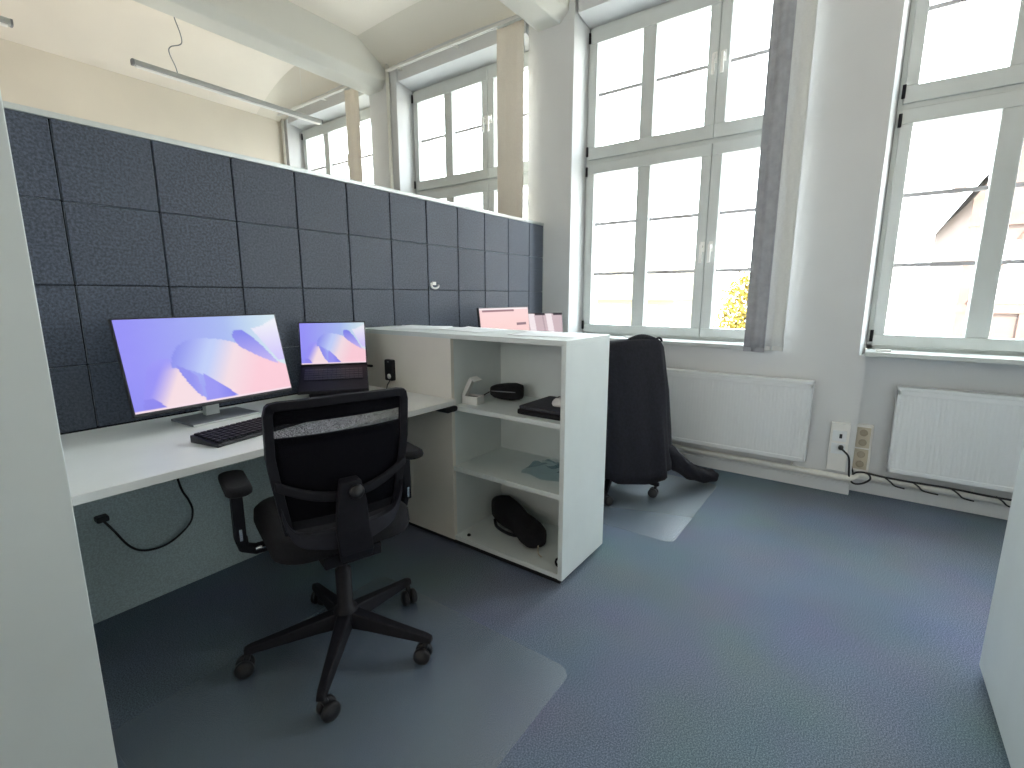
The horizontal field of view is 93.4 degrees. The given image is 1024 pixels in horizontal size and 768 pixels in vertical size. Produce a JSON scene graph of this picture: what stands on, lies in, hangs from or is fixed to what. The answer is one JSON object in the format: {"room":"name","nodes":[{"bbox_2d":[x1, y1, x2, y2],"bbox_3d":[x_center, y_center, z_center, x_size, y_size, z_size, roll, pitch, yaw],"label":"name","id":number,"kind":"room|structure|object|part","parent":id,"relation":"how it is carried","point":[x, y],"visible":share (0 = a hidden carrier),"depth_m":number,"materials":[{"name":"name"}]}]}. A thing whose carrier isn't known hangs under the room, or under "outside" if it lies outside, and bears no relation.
{"room":"open-plan office","nodes":[
{"label":"open-plan office","id":0,"kind":"room"},
{"bbox_2d":[0,38,283,163],"bbox_3d":[-4.804,-1.383,3.490,0.100,3.900,6.738,7,13,35],"label":"wall","id":1,"kind":"structure","parent":0,"point":[29,76],"depth_m":4.67,"materials":[{"name":"paint"}]},
{"bbox_2d":[0,0,420,113],"bbox_3d":[-0.921,-2.318,0.192,10.000,0.320,6.500,7,13,35],"label":"ceiling","id":2,"kind":"structure","parent":0,"point":[104,34],"depth_m":4.30,"materials":[{"name":"paint"}]},
{"bbox_2d":[0,16,13,27],"bbox_3d":[-3.804,-2.567,2.513,0.052,0.641,1.627,7,13,35],"label":"pendant lamp","id":3,"kind":"object","parent":2,"relation":"hanging from","point":[4,21],"visible":1,"depth_m":3.18,"materials":[{"name":"white plastic"}]},
{"bbox_2d":[130,17,322,124],"bbox_3d":[-2.467,-2.898,4.333,0.052,0.641,1.632,7,13,35],"label":"pendant lamp","id":4,"kind":"object","parent":2,"relation":"hanging from","point":[138,64],"visible":0.91,"depth_m":4.20,"materials":[{"name":"white plastic"}]},
{"bbox_3d":[-2.756,-2.846,3.936,0.007,0.581,0.114,7,13,35],"label":"lamp cord","id":5,"kind":"part","parent":4,"relation":"part of","materials":[{"name":"grey plastic"}]},
{"bbox_2d":[135,65,319,124],"bbox_3d":[-2.467,-2.589,4.389,0.036,0.014,1.580,7,13,35],"label":"diffuser","id":6,"kind":"object","parent":4,"relation":"attached to","point":[148,68],"depth_m":4.27,"materials":[{"name":"white plastic"}]},
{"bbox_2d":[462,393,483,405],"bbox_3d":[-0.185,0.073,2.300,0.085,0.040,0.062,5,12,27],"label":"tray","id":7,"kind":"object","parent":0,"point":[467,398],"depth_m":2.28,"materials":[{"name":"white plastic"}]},
{"bbox_2d":[93,466,1010,767],"bbox_3d":[-0.795,1.064,1.071,9.900,0.050,6.868,7,13,35],"label":"floor","id":8,"kind":"structure","parent":0,"point":[736,620],"depth_m":1.68,"materials":[{"name":"blue carpet"}]},
{"bbox_2d":[0,90,117,767],"bbox_3d":[-1.490,0.037,0.989,0.832,2.000,0.660,7,13,35],"label":"tall cabinet","id":9,"kind":"object","parent":8,"relation":"on","point":[54,713],"visible":1,"depth_m":1.01,"materials":[{"name":"white laminate"}]},
{"bbox_2d":[60,385,456,505],"bbox_3d":[-0.943,0.499,1.964,0.731,0.742,1.358,7,13,35],"label":"desk","id":10,"kind":"object","parent":8,"relation":"on","point":[100,463],"visible":0.31,"depth_m":1.51,"materials":[{"name":"laminate"}]},
{"bbox_2d":[94,478,193,551],"bbox_3d":[-1.425,0.420,1.876,0.052,0.504,0.317,8,13,38],"label":"power cable","id":11,"kind":"object","parent":10,"relation":"attached to","point":[103,518],"visible":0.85,"depth_m":1.89,"materials":[{"name":"black plastic"}]},
{"bbox_2d":[108,313,292,426],"bbox_3d":[-1.174,-0.063,1.866,0.173,0.399,0.582,6,12,31],"label":"monitor","id":12,"kind":"object","parent":10,"relation":"on","point":[167,364],"visible":1,"depth_m":1.80,"materials":[{"name":"black plastic"}]},
{"bbox_3d":[-1.097,0.136,1.865,0.003,0.007,0.250,6,12,31],"label":"foot trim","id":13,"kind":"part","parent":12,"relation":"part of","materials":[{"name":"silver metal"}]},
{"bbox_2d":[190,417,303,447],"bbox_3d":[-0.899,0.147,1.738,0.136,0.031,0.430,5,11,24],"label":"keyboard","id":14,"kind":"object","parent":10,"relation":"on","point":[222,436],"visible":0.55,"depth_m":1.60,"materials":[{"name":"black plastic"}]},
{"bbox_2d":[309,392,350,397],"bbox_3d":[-0.833,0.003,2.269,0.212,0.125,0.240,-3,11,-17],"label":"laptop stand","id":15,"kind":"object","parent":10,"relation":"on","point":[326,394],"visible":0.06,"depth_m":2.16,"materials":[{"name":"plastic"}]},
{"bbox_2d":[297,321,368,394],"bbox_3d":[-0.835,-0.131,2.250,0.304,0.305,0.250,-3,11,-17],"label":"laptop","id":16,"kind":"object","parent":15,"relation":"on","point":[333,355],"visible":1,"depth_m":2.31,"materials":[{"name":"plastic"}]},
{"bbox_3d":[-0.866,-0.195,2.342,0.304,0.214,0.007,-3,2,-17],"label":"lid","id":17,"kind":"part","parent":16,"relation":"part of","materials":[{"name":"multicoloured glass"}]},
{"bbox_3d":[-0.302,0.113,2.222,0.072,0.026,0.075,7,13,35],"label":"height lever","id":18,"kind":"part","parent":10,"relation":"part of","materials":[{"name":"black plastic"}]},
{"bbox_2d":[2,100,543,623],"bbox_3d":[-1.009,-0.130,2.452,0.064,1.806,4.266,7,13,35],"label":"partition","id":19,"kind":"structure","parent":8,"relation":"on","point":[119,222],"depth_m":1.98,"materials":[{"name":"grey fabric"}]},
{"bbox_3d":[-1.017,0.414,2.549,0.050,0.700,4.254,7,13,35],"label":"panel","id":20,"kind":"part","parent":19,"relation":"part of","materials":[{"name":"grey fabric"}]},
{"bbox_3d":[-1.009,-1.008,2.293,0.064,0.021,4.266,7,13,35],"label":"rail","id":21,"kind":"part","parent":19,"relation":"part of","materials":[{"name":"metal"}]},
{"bbox_2d":[430,282,439,288],"bbox_3d":[-0.483,-0.618,3.030,0.022,0.047,0.077,7,13,35],"label":"hook","id":22,"kind":"object","parent":19,"relation":"attached to","point":[432,283],"visible":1,"depth_m":3.02,"materials":[{"name":"white plastic"}]},
{"bbox_3d":[0.237,-0.438,4.148,0.064,1.765,0.012,7,13,35],"label":"rail","id":23,"kind":"part","parent":19,"relation":"part of","materials":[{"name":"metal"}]},
{"bbox_2d":[365,325,609,583],"bbox_3d":[-0.198,0.253,2.474,1.290,1.045,0.393,7,13,35],"label":"shelf unit","id":24,"kind":"object","parent":8,"relation":"on","point":[473,455],"visible":0.76,"depth_m":2.33,"materials":[{"name":"white laminate"}]},
{"bbox_2d":[384,359,395,380],"bbox_3d":[-0.625,-0.072,2.466,0.060,0.108,0.024,7,13,35],"label":"remote control","id":25,"kind":"object","parent":24,"relation":"attached to","point":[390,375],"visible":1,"depth_m":2.45,"materials":[{"name":"black plastic"}]},
{"bbox_2d":[390,325,452,329],"bbox_3d":[-0.492,-0.307,2.601,0.297,0.008,0.210,2,10,11],"label":"paper sheet","id":26,"kind":"object","parent":24,"relation":"on","point":[401,326],"visible":0.98,"depth_m":2.62,"materials":[{"name":"white paper"}]},
{"bbox_2d":[462,376,483,405],"bbox_3d":[-0.187,0.029,2.293,0.089,0.130,0.062,5,12,27],"label":"box","id":27,"kind":"object","parent":24,"relation":"on","point":[468,398],"visible":1,"depth_m":2.28,"materials":[{"name":"white plastic"}]},
{"bbox_3d":[-0.192,0.015,2.293,0.034,0.100,0.062,34,23,19],"label":"lid","id":28,"kind":"part","parent":27,"relation":"part of","materials":[{"name":"white plastic"}]},
{"bbox_2d":[441,326,507,332],"bbox_3d":[-0.201,-0.278,2.443,0.297,0.008,0.210,10,14,43],"label":"paper sheet","id":29,"kind":"object","parent":24,"relation":"on","point":[468,328],"visible":1,"depth_m":2.46,"materials":[{"name":"white paper"}]},
{"bbox_3d":[-0.173,0.241,2.459,0.020,0.973,0.361,7,13,35],"label":"divider panel","id":30,"kind":"part","parent":24,"relation":"part of","materials":[{"name":"white laminate"}]},
{"bbox_2d":[484,383,523,399],"bbox_3d":[-0.037,0.033,2.384,0.209,0.084,0.104,7,13,35],"label":"pouch","id":31,"kind":"object","parent":24,"relation":"on","point":[505,391],"visible":0.91,"depth_m":2.34,"materials":[{"name":"black fabric"}]},
{"bbox_2d":[491,495,546,556],"bbox_3d":[0.033,0.683,2.382,0.152,0.128,0.483,-5,12,-28],"label":"pouch","id":32,"kind":"object","parent":24,"relation":"on","point":[506,510],"visible":1,"depth_m":2.35,"materials":[{"name":"black fabric"}]},
{"bbox_3d":[-0.087,0.211,2.624,1.248,0.973,0.012,7,13,35],"label":"panel","id":33,"kind":"part","parent":24,"relation":"part of","materials":[{"name":"white laminate"}]},
{"bbox_2d":[517,396,560,420],"bbox_3d":[0.189,0.104,2.138,0.225,0.038,0.270,7,13,35],"label":"laptop sleeve","id":34,"kind":"object","parent":24,"relation":"on","point":[543,407],"visible":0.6,"depth_m":2.06,"materials":[{"name":"black fabric"}]},
{"bbox_2d":[552,396,560,406],"bbox_3d":[0.225,0.074,2.074,0.108,0.042,0.066,1,10,6],"label":"computer mouse","id":35,"kind":"object","parent":34,"relation":"on","point":[556,402],"visible":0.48,"depth_m":2.06,"materials":[{"name":"white plastic"}]},
{"bbox_2d":[507,330,585,337],"bbox_3d":[0.156,-0.223,2.140,0.297,0.008,0.210,5,11,23],"label":"paper sheet","id":36,"kind":"object","parent":24,"relation":"on","point":[524,333],"visible":1,"depth_m":2.14,"materials":[{"name":"white paper"}]},
{"bbox_3d":[0.316,0.315,2.108,0.022,0.993,0.393,7,13,35],"label":"panel","id":37,"kind":"part","parent":24,"relation":"part of","materials":[{"name":"white laminate"}]},
{"bbox_2d":[979,440,1023,767],"bbox_3d":[1.397,0.076,0.716,0.606,2.022,1.277,7,13,35],"label":"tall cabinet","id":38,"kind":"object","parent":8,"relation":"on","point":[1001,664],"visible":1,"depth_m":1.37,"materials":[{"name":"white laminate"}]},
{"bbox_3d":[-0.472,0.964,1.472,0.950,0.003,0.975,7,13,35],"label":"chair mat","id":39,"kind":"object","parent":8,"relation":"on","visible":0},
{"bbox_2d":[218,387,432,722],"bbox_3d":[-0.604,0.456,1.627,0.659,0.940,0.626,-8,13,-36],"label":"office chair","id":40,"kind":"object","parent":39,"relation":"on","point":[338,494],"visible":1,"depth_m":1.44,"materials":[{"name":"plastic"}]},
{"bbox_3d":[-0.793,0.425,1.563,0.196,0.240,0.052,-8,13,-36],"label":"armrest","id":41,"kind":"part","parent":40,"relation":"part of","materials":[{"name":"plastic"}]},
{"bbox_3d":[-0.629,0.454,1.681,0.445,0.081,0.460,-8,13,-36],"label":"seat","id":42,"kind":"part","parent":40,"relation":"part of","materials":[{"name":"black fabric"}]},
{"bbox_3d":[-0.489,0.219,1.407,0.408,0.396,0.077,-8,13,-36],"label":"frame","id":43,"kind":"part","parent":40,"relation":"part of","materials":[{"name":"plastic"}]},
{"bbox_3d":[-0.445,0.309,1.385,0.044,0.044,0.014,-8,13,-36],"label":"adjuster knob","id":44,"kind":"part","parent":40,"relation":"part of","materials":[{"name":"black plastic"}]},
{"bbox_3d":[-0.477,0.383,1.798,0.196,0.240,0.052,-8,13,-36],"label":"armrest","id":45,"kind":"part","parent":40,"relation":"part of","materials":[{"name":"plastic"}]},
{"bbox_3d":[0.685,0.677,3.047,0.950,0.003,0.935,7,13,35],"label":"chair mat","id":46,"kind":"object","parent":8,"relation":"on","visible":0},
{"bbox_2d":[604,479,659,505],"bbox_3d":[0.618,0.194,3.069,0.659,0.940,0.626,-3,11,-14],"label":"office chair","id":47,"kind":"object","parent":46,"relation":"on","point":[653,492],"visible":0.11,"depth_m":2.89,"materials":[{"name":"black plastic"}]},
{"bbox_2d":[605,334,718,484],"bbox_3d":[0.895,0.193,2.901,0.980,0.990,0.215,-4,11,-19],"label":"jacket","id":48,"kind":"object","parent":47,"relation":"on","point":[640,450],"visible":0.91,"depth_m":2.77,"materials":[{"name":"black fabric"}]},
{"bbox_3d":[0.105,0.238,3.401,0.719,0.742,1.439,7,13,35],"label":"desk","id":49,"kind":"object","parent":8,"relation":"on","visible":0},
{"bbox_2d":[476,306,529,330],"bbox_3d":[-0.087,-0.332,3.346,0.172,0.399,0.562,7,13,35],"label":"monitor","id":50,"kind":"object","parent":49,"relation":"on","point":[510,318],"visible":0.43,"depth_m":3.28,"materials":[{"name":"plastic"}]},
{"bbox_3d":[0.292,-0.229,3.549,0.210,0.125,0.240,-4,11,-23],"label":"laptop stand","id":51,"kind":"object","parent":49,"relation":"on","visible":0},
{"bbox_2d":[528,312,562,331],"bbox_3d":[0.290,-0.363,3.529,0.302,0.305,0.250,-4,11,-23],"label":"laptop","id":52,"kind":"object","parent":51,"relation":"on","point":[550,322],"visible":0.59,"depth_m":3.62,"materials":[{"name":"plastic"}]},
{"bbox_2d":[284,0,1023,505],"bbox_3d":[1.264,-1.315,3.534,9.900,3.750,0.462,7,13,35],"label":"wall","id":53,"kind":"structure","parent":0,"point":[859,46],"depth_m":2.97,"materials":[{"name":"paint"}]},
{"bbox_2d":[133,0,385,94],"bbox_3d":[-3.356,-2.690,2.182,0.340,0.460,6.728,7,13,35],"label":"beam","id":54,"kind":"structure","parent":53,"relation":"attached to","point":[283,30],"depth_m":4.02,"materials":[{"name":"paint"}]},
{"bbox_2d":[281,119,286,164],"bbox_3d":[-2.745,-1.654,6.097,0.104,3.500,0.050,7,13,35],"label":"riser pipe","id":55,"kind":"object","parent":53,"relation":"attached to","point":[282,120],"visible":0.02,"depth_m":5.87,"materials":[{"name":"metal"}]},
{"bbox_2d":[277,86,346,115],"bbox_3d":[-2.097,-3.129,5.313,1.660,0.028,0.115,7,13,35],"label":"rail","id":56,"kind":"object","parent":53,"relation":"attached to","point":[321,97],"visible":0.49,"depth_m":5.29,"materials":[{"name":"white plastic"}]},
{"bbox_2d":[344,87,362,181],"bbox_3d":[-1.651,-1.841,5.165,0.216,2.454,0.016,7,13,35],"label":"curtain","id":57,"kind":"object","parent":56,"relation":"hanging from","point":[351,95],"visible":0.35,"depth_m":5.02,"materials":[{"name":"beige fabric"}]},
{"bbox_2d":[301,107,371,175],"bbox_3d":[-2.030,-1.889,5.703,1.500,2.367,0.315,7,13,35],"label":"window","id":58,"kind":"structure","parent":53,"relation":"in","point":[325,131],"depth_m":5.75,"materials":[{"name":"paint"}]},
{"bbox_3d":[-2.180,-2.612,5.799,0.950,0.932,0.080,7,13,35],"label":"sash","id":59,"kind":"part","parent":58,"relation":"part of","materials":[{"name":"paint"}]},
{"bbox_3d":[-1.589,-2.535,5.378,0.502,0.932,0.080,7,13,35],"label":"sash","id":60,"kind":"part","parent":58,"relation":"part of","materials":[{"name":"paint"}]},
{"bbox_2d":[257,0,516,121],"bbox_3d":[1.088,-2.811,2.927,10.000,0.329,0.358,7,13,35],"label":"ceiling","id":61,"kind":"structure","parent":53,"relation":"attached to","point":[423,25],"depth_m":4.33,"materials":[{"name":"paint"}]},
{"bbox_2d":[385,64,393,188],"bbox_3d":[-1.222,-1.507,5.008,0.038,3.600,0.038,7,13,35],"label":"riser pipe","id":62,"kind":"object","parent":53,"relation":"attached to","point":[386,65],"visible":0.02,"depth_m":4.80,"materials":[{"name":"metal"}]},
{"bbox_2d":[386,15,519,71],"bbox_3d":[-0.501,-2.923,4.178,1.660,0.028,0.115,7,13,35],"label":"rail","id":63,"kind":"object","parent":53,"relation":"attached to","point":[492,27],"visible":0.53,"depth_m":4.14,"materials":[{"name":"white plastic"}]},
{"bbox_2d":[497,18,523,217],"bbox_3d":[-0.016,-1.630,4.002,0.261,2.454,0.016,7,13,35],"label":"curtain","id":64,"kind":"object","parent":63,"relation":"hanging from","point":[510,35],"visible":0.6,"depth_m":3.90,"materials":[{"name":"beige fabric"}]},
{"bbox_2d":[411,51,528,218],"bbox_3d":[-0.433,-1.682,4.568,1.500,2.367,0.315,7,13,35],"label":"window","id":65,"kind":"structure","parent":53,"relation":"in","point":[454,186],"depth_m":4.58,"materials":[{"name":"paint"}]},
{"bbox_3d":[-0.584,-2.405,4.663,0.950,0.932,0.080,7,13,35],"label":"sash","id":66,"kind":"part","parent":65,"relation":"part of","materials":[{"name":"paint"}]},
{"bbox_3d":[-0.584,-1.262,4.871,0.950,1.333,0.080,7,13,35],"label":"sash","id":67,"kind":"part","parent":65,"relation":"part of","materials":[{"name":"paint"}]},
{"bbox_3d":[-0.251,-2.342,4.348,0.028,0.150,0.052,7,13,35],"label":"handle","id":68,"kind":"part","parent":65,"relation":"part of","materials":[{"name":"white plastic"}]},
{"bbox_3d":[-0.205,-2.336,4.315,0.028,0.150,0.052,7,13,35],"label":"handle","id":69,"kind":"part","parent":65,"relation":"part of","materials":[{"name":"white plastic"}]},
{"bbox_3d":[0.008,-2.329,4.242,0.502,0.932,0.080,7,13,35],"label":"sash","id":70,"kind":"part","parent":65,"relation":"part of","materials":[{"name":"paint"}]},
{"bbox_3d":[0.008,-1.185,4.450,0.502,1.333,0.080,7,13,35],"label":"sash","id":71,"kind":"part","parent":65,"relation":"part of","materials":[{"name":"paint"}]},
{"bbox_2d":[499,0,568,31],"bbox_3d":[-1.679,-2.473,0.989,0.340,0.460,6.728,7,13,35],"label":"beam","id":72,"kind":"structure","parent":53,"relation":"attached to","point":[541,15],"depth_m":3.52,"materials":[{"name":"paint"}]},
{"bbox_2d":[582,0,768,350],"bbox_3d":[1.163,-1.476,3.432,1.500,2.367,0.315,7,13,35],"label":"window","id":73,"kind":"structure","parent":53,"relation":"in","point":[719,137],"depth_m":3.49,"materials":[{"name":"paint"}]},
{"bbox_3d":[1.013,-1.055,3.736,0.950,1.333,0.080,7,13,35],"label":"sash","id":74,"kind":"part","parent":73,"relation":"part of","materials":[{"name":"paint"}]},
{"bbox_3d":[1.013,-2.199,3.528,0.950,0.932,0.080,7,13,35],"label":"sash","id":75,"kind":"part","parent":73,"relation":"part of","materials":[{"name":"paint"}]},
{"bbox_3d":[1.140,-0.320,3.610,1.500,0.029,0.235,7,13,35],"label":"sill","id":76,"kind":"part","parent":73,"relation":"part of","materials":[{"name":"paint"}]},
{"bbox_3d":[1.345,-0.935,3.430,0.028,0.150,0.052,7,13,35],"label":"handle","id":77,"kind":"part","parent":73,"relation":"part of","materials":[{"name":"white plastic"}]},
{"bbox_3d":[1.391,-0.929,3.398,0.028,0.150,0.052,7,13,35],"label":"handle","id":78,"kind":"part","parent":73,"relation":"part of","materials":[{"name":"white plastic"}]},
{"bbox_3d":[1.345,-2.135,3.212,0.028,0.150,0.052,7,13,35],"label":"handle","id":79,"kind":"part","parent":73,"relation":"part of","materials":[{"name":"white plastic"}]},
{"bbox_3d":[1.391,-2.130,3.179,0.028,0.150,0.052,7,13,35],"label":"handle","id":80,"kind":"part","parent":73,"relation":"part of","materials":[{"name":"white plastic"}]},
{"bbox_3d":[1.604,-0.979,3.315,0.502,1.333,0.080,7,13,35],"label":"sash","id":81,"kind":"part","parent":73,"relation":"part of","materials":[{"name":"paint"}]},
{"bbox_3d":[1.604,-2.123,3.107,0.502,0.932,0.080,7,13,35],"label":"sash","id":82,"kind":"part","parent":73,"relation":"part of","materials":[{"name":"paint"}]},
{"bbox_2d":[667,368,814,462],"bbox_3d":[1.292,0.160,3.428,1.419,0.515,0.102,7,13,35],"label":"radiator","id":83,"kind":"object","parent":53,"relation":"attached to","point":[768,416],"visible":0.6,"depth_m":3.20,"materials":[{"name":"metal"}]},
{"bbox_2d":[667,368,814,384],"bbox_3d":[1.284,-0.081,3.374,1.419,0.020,0.077,7,13,35],"label":"grille","id":84,"kind":"object","parent":83,"relation":"attached to","point":[767,380],"depth_m":3.19,"materials":[{"name":"metal"}]},
{"bbox_2d":[679,452,849,494],"bbox_3d":[1.181,0.535,3.634,2.238,0.075,0.012,7,13,35],"label":"baseboard","id":85,"kind":"structure","parent":53,"relation":"attached to","point":[750,470],"depth_m":3.23,"materials":[{"name":"paint"}]},
{"bbox_2d":[826,421,850,471],"bbox_3d":[2.013,0.380,2.974,0.097,0.306,0.044,7,13,35],"label":"wall socket","id":86,"kind":"object","parent":53,"relation":"attached to","point":[840,431],"visible":1,"depth_m":2.96,"materials":[{"name":"white plastic"}]},
{"bbox_3d":[2.005,0.397,2.968,0.072,0.066,0.007,7,13,35],"label":"socket plate","id":87,"kind":"part","parent":86,"relation":"part of","materials":[{"name":"plastic"}]},
{"bbox_3d":[2.005,0.318,2.954,0.072,0.066,0.007,7,13,35],"label":"socket plate","id":88,"kind":"part","parent":86,"relation":"part of","materials":[{"name":"plastic"}]},
{"bbox_2d":[838,445,870,484],"bbox_3d":[2.085,0.499,2.932,0.202,0.243,0.055,3,11,15],"label":"cable","id":89,"kind":"object","parent":86,"relation":"attached to","point":[840,447],"visible":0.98,"depth_m":2.94,"materials":[{"name":"black plastic"}]},
{"bbox_2d":[672,444,1010,505],"bbox_3d":[1.792,0.534,3.180,3.652,0.058,0.137,7,12,33],"label":"pipe","id":90,"kind":"object","parent":53,"relation":"attached to","point":[791,467],"visible":0.63,"depth_m":2.99,"materials":[{"name":"metal"}]},
{"bbox_2d":[852,423,873,471],"bbox_3d":[2.171,0.397,2.993,0.092,0.300,0.039,7,13,35],"label":"strip","id":91,"kind":"object","parent":53,"relation":"attached to","point":[864,435],"visible":0.97,"depth_m":2.98,"materials":[{"name":"white plastic"}]},
{"bbox_2d":[849,479,1009,519],"bbox_3d":[2.739,0.714,2.650,1.465,0.075,0.012,7,13,35],"label":"baseboard","id":92,"kind":"structure","parent":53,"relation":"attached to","point":[943,501],"depth_m":2.83,"materials":[{"name":"paint"}]},
{"bbox_2d":[865,0,1023,365],"bbox_3d":[2.760,-1.269,2.297,1.500,2.367,0.315,7,13,35],"label":"window","id":93,"kind":"structure","parent":53,"relation":"in","point":[1000,90],"depth_m":2.64,"materials":[{"name":"paint"}]},
{"bbox_2d":[875,349,891,351],"bbox_3d":[2.159,-0.195,2.805,0.075,0.012,0.030,7,13,35],"label":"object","id":94,"kind":"object","parent":93,"relation":"on","point":[880,350],"visible":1,"depth_m":2.80,"materials":[{"name":"white plastic"}]},
{"bbox_3d":[2.737,-0.113,2.474,1.500,0.029,0.235,7,13,35],"label":"sill","id":95,"kind":"part","parent":93,"relation":"part of","materials":[{"name":"paint"}]},
{"bbox_3d":[2.609,-0.849,2.600,0.950,1.333,0.080,7,13,35],"label":"sash","id":96,"kind":"part","parent":93,"relation":"part of","materials":[{"name":"paint"}]},
{"bbox_3d":[2.609,-1.992,2.392,0.950,0.932,0.080,7,13,35],"label":"sash","id":97,"kind":"part","parent":93,"relation":"part of","materials":[{"name":"paint"}]},
{"bbox_2d":[886,385,1023,492],"bbox_3d":[2.725,0.323,2.533,1.159,0.515,0.102,7,13,35],"label":"radiator","id":98,"kind":"object","parent":53,"relation":"attached to","point":[971,438],"visible":0.96,"depth_m":2.66,"materials":[{"name":"metal"}]},
{"bbox_2d":[885,478,904,488],"bbox_3d":[2.265,0.587,2.860,0.103,0.058,0.012,6,12,30],"label":"cable","id":99,"kind":"object","parent":98,"relation":"attached to","point":[885,478],"visible":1,"depth_m":2.86,"materials":[{"name":"black plastic"}]},
{"bbox_2d":[914,484,937,494],"bbox_3d":[2.378,0.601,2.780,0.123,0.058,0.013,6,12,31],"label":"cable","id":100,"kind":"object","parent":98,"relation":"attached to","point":[914,484],"visible":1,"depth_m":2.78,"materials":[{"name":"black plastic"}]},
{"bbox_2d":[866,472,1011,500],"bbox_3d":[2.633,0.609,2.590,1.191,0.021,0.023,7,13,35],"label":"cable","id":101,"kind":"object","parent":98,"relation":"attached to","point":[919,483],"visible":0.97,"depth_m":2.73,"materials":[{"name":"black plastic"}]},
{"bbox_2d":[897,385,1023,400],"bbox_3d":[2.718,0.082,2.478,1.159,0.020,0.077,7,13,35],"label":"grille","id":102,"kind":"object","parent":98,"relation":"attached to","point":[906,390],"depth_m":2.64,"materials":[{"name":"metal"}]},
{"bbox_2d":[952,490,973,501],"bbox_3d":[2.508,0.618,2.687,0.103,0.058,0.012,6,12,30],"label":"cable","id":103,"kind":"object","parent":98,"relation":"attached to","point":[952,490],"visible":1,"depth_m":2.69,"materials":[{"name":"black plastic"}]},
{"bbox_3d":[1.096,-2.716,3.042,1.660,0.028,0.115,7,13,35],"label":"rail","id":104,"kind":"object","parent":53,"relation":"attached to","visible":0},
{"bbox_2d":[743,0,796,351],"bbox_3d":[1.548,-1.420,2.875,0.124,2.464,0.020,7,13,35],"label":"curtain","id":105,"kind":"object","parent":104,"relation":"hanging from","point":[783,11],"visible":1,"depth_m":2.90,"materials":[{"name":"grey fabric"}]},
{"bbox_2d":[764,0,817,350],"bbox_3d":[1.646,-1.419,2.842,0.126,2.454,0.016,7,13,35],"label":"curtain","id":106,"kind":"object","parent":104,"relation":"hanging from","point":[806,10],"visible":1,"depth_m":2.86,"materials":[{"name":"fabric"}]},
{"label":"outside","id":107,"kind":"structure","parent":0,"visible":0},
{"bbox_2d":[715,326,919,334],"bbox_3d":[23.569,-2.182,41.420,130.000,0.100,85.700,7,13,35],"label":"ground","id":108,"kind":"structure","parent":107,"point":[715,326],"depth_m":68.66,"materials":[{"name":"white"}]},
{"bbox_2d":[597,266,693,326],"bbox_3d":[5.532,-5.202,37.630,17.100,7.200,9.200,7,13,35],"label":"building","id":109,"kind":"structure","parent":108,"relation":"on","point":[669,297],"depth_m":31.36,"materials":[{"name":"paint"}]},
{"bbox_2d":[712,266,749,328],"bbox_3d":[7.207,-0.450,14.572,2.510,6.113,2.612,7,13,35],"label":"tree","id":110,"kind":"object","parent":108,"relation":"on","point":[740,319],"visible":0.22,"depth_m":14.24,"materials":[{"name":"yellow plant"}]},
{"bbox_2d":[919,140,1023,338],"bbox_3d":[11.986,-2.464,9.432,5.960,11.900,6.800,7,13,35],"label":"house","id":111,"kind":"structure","parent":108,"relation":"on","point":[948,287],"depth_m":8.63,"materials":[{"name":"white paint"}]}
]}

